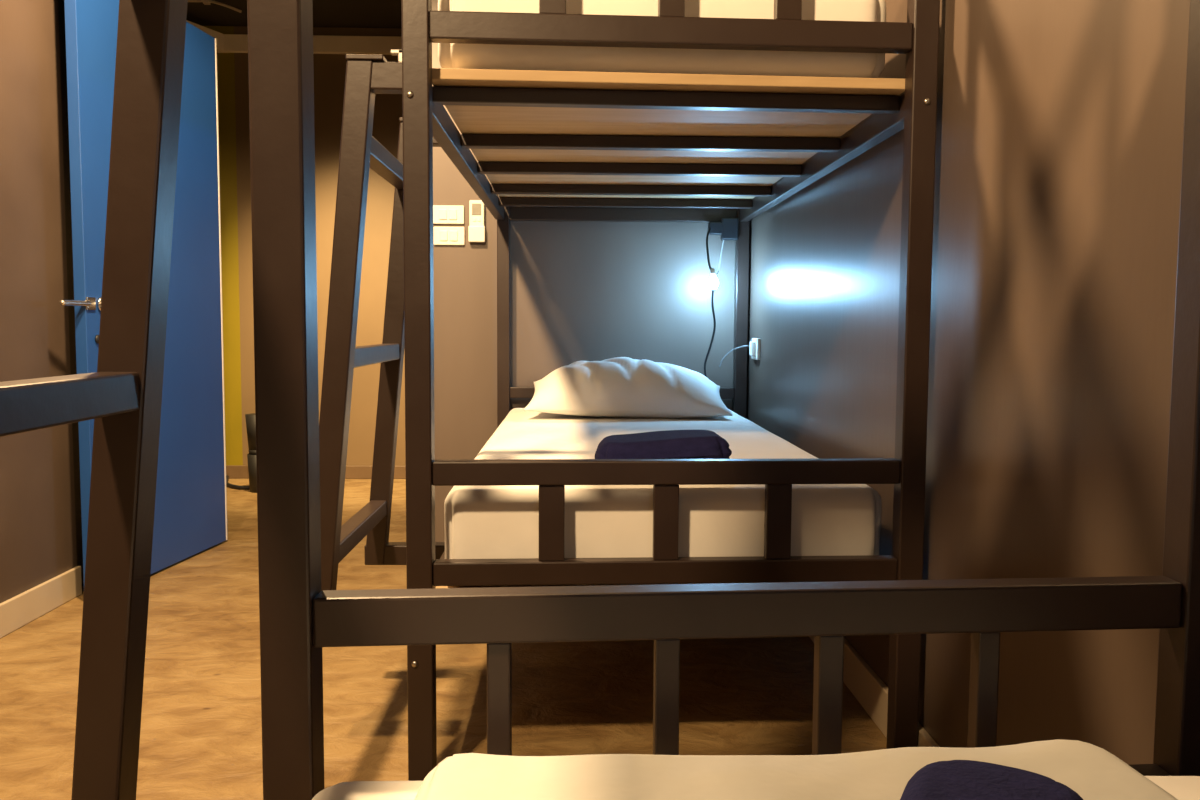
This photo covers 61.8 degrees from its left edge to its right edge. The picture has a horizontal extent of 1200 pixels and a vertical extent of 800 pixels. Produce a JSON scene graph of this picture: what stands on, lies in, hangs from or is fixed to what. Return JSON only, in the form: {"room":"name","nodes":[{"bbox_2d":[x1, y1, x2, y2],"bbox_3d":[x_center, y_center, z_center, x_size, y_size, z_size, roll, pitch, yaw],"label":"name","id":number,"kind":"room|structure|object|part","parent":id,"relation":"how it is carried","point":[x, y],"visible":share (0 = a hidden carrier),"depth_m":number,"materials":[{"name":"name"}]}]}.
{"room":"dormitory","nodes":[
{"label":"dormitory","id":0,"kind":"room"},
{"bbox_2d":[0,0,76,602],"bbox_3d":[-1.703,-0.436,0.662,0.125,2.530,5.070,0,4,-1],"label":"wall","id":1,"kind":"structure","parent":0,"point":[38,521],"depth_m":3.00,"materials":[{"name":"brown paint"}]},
{"bbox_2d":[0,566,81,637],"bbox_3d":[-1.641,0.779,0.755,0.014,0.094,5.070,0,4,-1],"label":"baseboard","id":2,"kind":"structure","parent":1,"relation":"attached to","point":[18,611],"depth_m":3.02,"materials":[{"name":"beige wood"}]},
{"bbox_2d":[58,0,83,585],"bbox_3d":[-1.782,-0.404,3.381,0.085,2.060,0.350,0,4,-1],"label":"trim","id":3,"kind":"structure","parent":1,"relation":"attached to","point":[61,10],"depth_m":3.28,"materials":[{"name":"black paint"}]},
{"bbox_2d":[59,0,227,581],"bbox_3d":[-1.548,-0.387,3.507,0.105,1.992,1.005,1,4,6],"label":"door","id":4,"kind":"structure","parent":1,"relation":"in","point":[190,515],"depth_m":3.68,"materials":[{"name":"blue paint"}]},
{"bbox_3d":[-1.592,-0.193,3.180,0.005,0.028,0.028,1,4,6],"label":"lock plate","id":5,"kind":"part","parent":4,"relation":"part of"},
{"bbox_2d":[186,0,401,27],"bbox_3d":[-0.891,-1.842,1.896,3.700,0.100,7.700,0,4,-1],"label":"ceiling","id":6,"kind":"structure","parent":0,"point":[326,13],"depth_m":5.33,"materials":[{"name":"paint"}]},
{"bbox_2d":[188,0,241,12],"bbox_3d":[-2.068,-1.987,5.015,0.542,0.091,0.028,0,4,-1],"label":"conduit","id":7,"kind":"object","parent":6,"relation":"attached to","point":[205,2],"visible":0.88,"depth_m":5.01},
{"bbox_2d":[204,26,405,465],"bbox_3d":[-1.807,-0.817,5.737,2.070,2.530,0.150,0,4,-1],"label":"wall","id":8,"kind":"structure","parent":0,"point":[329,69],"depth_m":5.66,"materials":[{"name":"beige paint"}]},
{"bbox_2d":[186,20,223,52],"bbox_3d":[-2.164,-1.963,5.391,0.055,0.093,0.404,2,5,22],"label":"trim","id":9,"kind":"structure","parent":8,"relation":"attached to","point":[219,36],"depth_m":5.48,"materials":[{"name":"paint"}]},
{"bbox_2d":[217,34,401,54],"bbox_3d":[-1.443,-1.972,5.566,1.360,0.093,0.035,0,4,-1],"label":"trim","id":10,"kind":"structure","parent":8,"relation":"attached to","point":[233,43],"depth_m":5.55,"materials":[{"name":"paint"}]},
{"bbox_2d":[226,465,405,478],"bbox_3d":[-1.737,0.413,5.748,1.920,0.075,0.015,0,4,-1],"label":"baseboard","id":11,"kind":"structure","parent":8,"relation":"attached to","point":[233,471],"depth_m":5.75,"materials":[{"name":"beige wood"}]},
{"bbox_2d":[0,479,886,799],"bbox_3d":[-0.906,0.780,2.092,3.700,0.100,7.700,0,4,-1],"label":"floor","id":12,"kind":"structure","parent":0,"point":[201,729],"depth_m":2.41,"materials":[{"name":"brown wood"}]},
{"bbox_2d":[226,475,249,489],"bbox_3d":[-2.021,0.455,5.510,0.091,0.020,0.466,-3,5,-36],"label":"cable","id":13,"kind":"object","parent":12,"relation":"on","point":[227,476],"visible":0.8,"depth_m":5.37,"materials":[{"name":"black rubber"}]},
{"bbox_2d":[245,413,256,492],"bbox_3d":[-1.800,0.279,5.293,0.132,0.410,0.132,0,4,-1],"label":"waste bin","id":14,"kind":"object","parent":12,"relation":"on","point":[250,418],"visible":0.46,"depth_m":5.24,"materials":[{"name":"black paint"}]},
{"bbox_3d":[-1.800,0.180,5.285,0.132,0.210,0.132,0,4,-1],"label":"lid","id":15,"kind":"part","parent":14,"relation":"part of","materials":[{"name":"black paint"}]},
{"bbox_2d":[401,0,939,780],"bbox_3d":[0.108,-0.192,2.901,0.993,1.729,2.107,0,4,-1],"label":"bunk bed","id":16,"kind":"object","parent":12,"relation":"on","point":[549,145],"visible":0.65,"depth_m":1.92,"materials":[{"name":"brown paint"}]},
{"bbox_2d":[319,49,444,589],"bbox_3d":[-0.473,-0.122,2.192,0.205,1.109,0.617,0,4,-1],"label":"ladder","id":17,"kind":"object","parent":16,"relation":"attached to","point":[367,76],"visible":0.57,"depth_m":1.91,"materials":[{"name":"brown paint"}]},
{"bbox_3d":[-0.434,-0.633,1.866,0.069,0.009,0.042,0,4,-1],"label":"plate","id":18,"kind":"part","parent":17,"relation":"part of","materials":[{"name":"brown paint"}]},
{"bbox_3d":[-0.413,-0.602,1.875,0.103,0.050,0.042,0,4,-1],"label":"arm","id":19,"kind":"part","parent":17,"relation":"part of","materials":[{"name":"brown paint"}]},
{"bbox_3d":[-0.484,0.385,2.515,0.205,0.050,0.044,0,4,-1],"label":"foot arm","id":20,"kind":"part","parent":17,"relation":"part of","materials":[{"name":"brown paint"}]},
{"bbox_3d":[-0.427,-0.645,2.439,0.103,0.050,0.042,0,4,-1],"label":"arm","id":21,"kind":"part","parent":17,"relation":"part of","materials":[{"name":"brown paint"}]},
{"bbox_3d":[-0.337,-0.118,1.868,0.048,1.719,0.050,0,4,-1],"label":"post","id":22,"kind":"part","parent":16,"relation":"part of","materials":[{"name":"brown paint"}]},
{"bbox_3d":[-0.361,-0.644,2.856,0.034,0.051,2.005,0,4,-1],"label":"rail","id":23,"kind":"part","parent":16,"relation":"part of","materials":[{"name":"brown paint"}]},
{"bbox_3d":[-0.376,-0.271,3.913,0.048,1.719,0.048,0,4,-1],"label":"post","id":24,"kind":"part","parent":16,"relation":"part of","materials":[{"name":"brown paint"}]},
{"bbox_3d":[0.087,-0.028,3.943,0.881,0.043,0.034,0,4,-1],"label":"head rail","id":25,"kind":"part","parent":16,"relation":"part of","materials":[{"name":"black metal"}]},
{"bbox_3d":[0.091,-0.719,3.892,0.881,0.051,0.034,0,4,-1],"label":"head rail","id":26,"kind":"part","parent":16,"relation":"part of","materials":[{"name":"brown paint"}]},
{"bbox_2d":[438,0,885,77],"bbox_3d":[0.100,-0.785,2.867,0.874,0.190,1.941,0,4,-1],"label":"mattress","id":27,"kind":"object","parent":16,"relation":"on","point":[450,55],"visible":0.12,"depth_m":1.91,"materials":[{"name":"white fabric"}]},
{"bbox_2d":[444,408,881,585],"bbox_3d":[0.107,0.198,2.928,0.877,0.195,1.972,0,4,-1],"label":"mattress","id":28,"kind":"object","parent":16,"relation":"on","point":[602,521],"visible":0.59,"depth_m":1.97,"materials":[{"name":"white fabric"}]},
{"bbox_2d":[524,357,732,417],"bbox_3d":[0.099,-0.051,3.610,0.711,0.210,0.416,0,4,1],"label":"pillow","id":29,"kind":"object","parent":28,"relation":"on","point":[624,387],"visible":1,"depth_m":3.44,"materials":[{"name":"white fabric"}]},
{"bbox_2d":[595,430,731,458],"bbox_3d":[0.139,0.115,2.259,0.302,0.086,0.223,0,4,1],"label":"folded blanket","id":30,"kind":"object","parent":28,"relation":"on","point":[668,444],"visible":0.69,"depth_m":2.16,"materials":[{"name":"blue fabric"}]},
{"bbox_3d":[0.131,0.328,1.931,0.895,0.045,0.034,0,4,-4],"label":"guard rail","id":31,"kind":"part","parent":16,"relation":"part of","materials":[{"name":"brown paint"}]},
{"bbox_3d":[0.132,0.137,1.917,0.895,0.046,0.034,0,4,-4],"label":"guard rail","id":32,"kind":"part","parent":16,"relation":"part of","materials":[{"name":"brown paint"}]},
{"bbox_3d":[0.133,-0.584,1.952,0.913,0.029,0.034,0,4,-4],"label":"rail","id":33,"kind":"part","parent":16,"relation":"part of","materials":[{"name":"brown paint"}]},
{"bbox_3d":[0.137,-0.680,1.855,0.895,0.050,0.034,0,4,-4],"label":"guard rail","id":34,"kind":"part","parent":16,"relation":"part of","materials":[{"name":"brown paint"}]},
{"bbox_2d":[704,218,738,376],"bbox_3d":[0.468,-0.387,3.832,0.133,0.626,0.172,0,4,-1],"label":"reading lamp","id":35,"kind":"object","parent":16,"relation":"attached to","point":[728,228],"visible":0.98,"depth_m":3.86,"materials":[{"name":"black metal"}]},
{"bbox_3d":[0.417,-0.576,3.817,0.027,0.183,0.142,0,4,1],"label":"cord","id":36,"kind":"part","parent":35,"relation":"part of","materials":[{"name":"black rubber"}]},
{"bbox_3d":[0.429,-0.251,3.824,0.036,0.354,0.104,0,4,-11],"label":"cord","id":37,"kind":"part","parent":35,"relation":"part of","materials":[{"name":"black rubber"}]},
{"bbox_2d":[710,268,715,278],"bbox_3d":[0.425,-0.472,3.757,0.024,0.043,0.024,0,4,-1],"label":"socket","id":38,"kind":"object","parent":35,"relation":"attached to","point":[712,273],"depth_m":3.75,"materials":[{"name":"white plastic"}]},
{"bbox_3d":[0.425,-0.438,3.760,0.038,0.042,0.038,0,4,-1],"label":"bulb","id":39,"kind":"part","parent":35,"relation":"part of","materials":[{"name":"white"}]},
{"bbox_3d":[0.553,-0.268,3.937,0.048,1.719,0.048,0,4,-1],"label":"post","id":40,"kind":"part","parent":16,"relation":"part of","materials":[{"name":"black metal"}]},
{"bbox_3d":[0.582,-0.642,2.899,0.034,0.051,1.967,0,4,-1],"label":"rail","id":41,"kind":"part","parent":16,"relation":"part of","materials":[{"name":"brown paint"}]},
{"bbox_3d":[0.603,-0.117,1.927,0.048,1.719,0.050,0,4,-1],"label":"post","id":42,"kind":"part","parent":16,"relation":"part of","materials":[{"name":"brown paint"}]},
{"bbox_2d":[247,0,1199,799],"bbox_3d":[0.192,0.028,-0.014,0.990,1.729,2.162,0,4,-1],"label":"bunk bed","id":43,"kind":"object","parent":12,"relation":"on","point":[298,618],"visible":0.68,"depth_m":1.00,"materials":[{"name":"brown paint"}]},
{"bbox_2d":[0,0,187,799],"bbox_3d":[-0.431,-0.012,0.730,0.218,1.109,0.614,0,4,-1],"label":"ladder","id":44,"kind":"object","parent":43,"relation":"attached to","point":[123,398],"visible":1,"depth_m":0.99,"materials":[{"name":"brown paint"}]},
{"bbox_3d":[-0.301,-0.050,0.965,0.048,1.719,0.051,0,4,-1],"label":"post","id":45,"kind":"part","parent":43,"relation":"part of","materials":[{"name":"brown paint"}]},
{"bbox_3d":[0.165,0.215,1.026,0.894,0.049,0.034,0,4,-5],"label":"guard rail","id":46,"kind":"part","parent":43,"relation":"part of","materials":[{"name":"brown paint"}]},
{"bbox_2d":[312,776,1199,799],"bbox_3d":[0.187,0.464,-0.029,0.853,0.109,1.927,0,4,-1],"label":"mattress","id":47,"kind":"object","parent":43,"relation":"on","point":[1180,787],"visible":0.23,"depth_m":0.88,"materials":[{"name":"white fabric"}]},
{"bbox_2d":[415,739,1177,799],"bbox_3d":[0.155,0.331,0.619,0.594,0.063,0.509,0,4,-2],"label":"pillow","id":48,"kind":"object","parent":47,"relation":"on","point":[1094,773],"visible":0.91,"depth_m":0.79,"materials":[{"name":"white fabric"}]},
{"bbox_2d":[900,760,1082,799],"bbox_3d":[0.221,0.284,0.580,0.126,0.052,0.300,2,5,26],"label":"towel","id":49,"kind":"object","parent":48,"relation":"on","point":[951,779],"visible":1,"depth_m":0.66,"materials":[{"name":"blue fabric"}]},
{"bbox_3d":[0.164,0.421,1.042,0.894,0.045,0.034,0,4,-5],"label":"guard rail","id":50,"kind":"part","parent":43,"relation":"part of","materials":[{"name":"brown paint"}]},
{"bbox_3d":[0.635,-0.050,1.048,0.048,1.719,0.051,0,4,-1],"label":"post","id":51,"kind":"part","parent":43,"relation":"part of","materials":[{"name":"brown paint"}]},
{"bbox_2d":[432,0,734,541],"bbox_3d":[0.064,-0.743,4.896,1.630,2.530,1.930,0,4,-1],"label":"wall","id":52,"kind":"structure","parent":0,"point":[580,290],"depth_m":3.95,"materials":[{"name":"beige paint"}]},
{"bbox_2d":[433,205,463,223],"bbox_3d":[-0.591,-0.722,3.905,0.122,0.071,0.016,0,4,-1],"label":"light switch","id":53,"kind":"object","parent":52,"relation":"attached to","point":[442,214],"visible":0.91,"depth_m":3.90,"materials":[{"name":"white plastic"}]},
{"bbox_2d":[433,227,464,244],"bbox_3d":[-0.589,-0.640,3.911,0.120,0.071,0.016,0,4,-1],"label":"light switch","id":54,"kind":"object","parent":52,"relation":"attached to","point":[442,235],"visible":1,"depth_m":3.91,"materials":[{"name":"white plastic"}]},
{"bbox_2d":[468,200,484,242],"bbox_3d":[-0.479,-0.696,3.902,0.064,0.162,0.030,0,4,-1],"label":"remote control","id":55,"kind":"object","parent":52,"relation":"attached to","point":[476,229],"visible":0.94,"depth_m":3.89,"materials":[{"name":"white plastic"}]},
{"bbox_2d":[746,0,1189,764],"bbox_3d":[0.817,-0.452,1.075,0.316,2.530,5.770,0,4,-1],"label":"wall","id":56,"kind":"structure","parent":0,"point":[1060,123],"depth_m":1.54,"materials":[{"name":"beige paint"}]},
{"bbox_2d":[719,338,759,366],"bbox_3d":[0.552,-0.179,3.827,0.061,0.116,0.255,-2,5,-27],"label":"power outlet","id":57,"kind":"object","parent":56,"relation":"attached to","point":[754,345],"visible":1,"depth_m":3.73,"materials":[{"name":"white plastic"}]},
{"bbox_3d":[0.585,-0.192,3.762,0.012,0.080,0.120,0,4,-1],"label":"plate","id":58,"kind":"part","parent":57,"relation":"part of","materials":[{"name":"white plastic"}]},
{"bbox_2d":[809,636,939,746],"bbox_3d":[0.657,0.759,1.162,0.015,0.100,5.770,0,4,-2],"label":"baseboard","id":59,"kind":"structure","parent":56,"relation":"attached to","point":[870,691],"depth_m":2.30,"materials":[{"name":"beige wood"}]}
]}

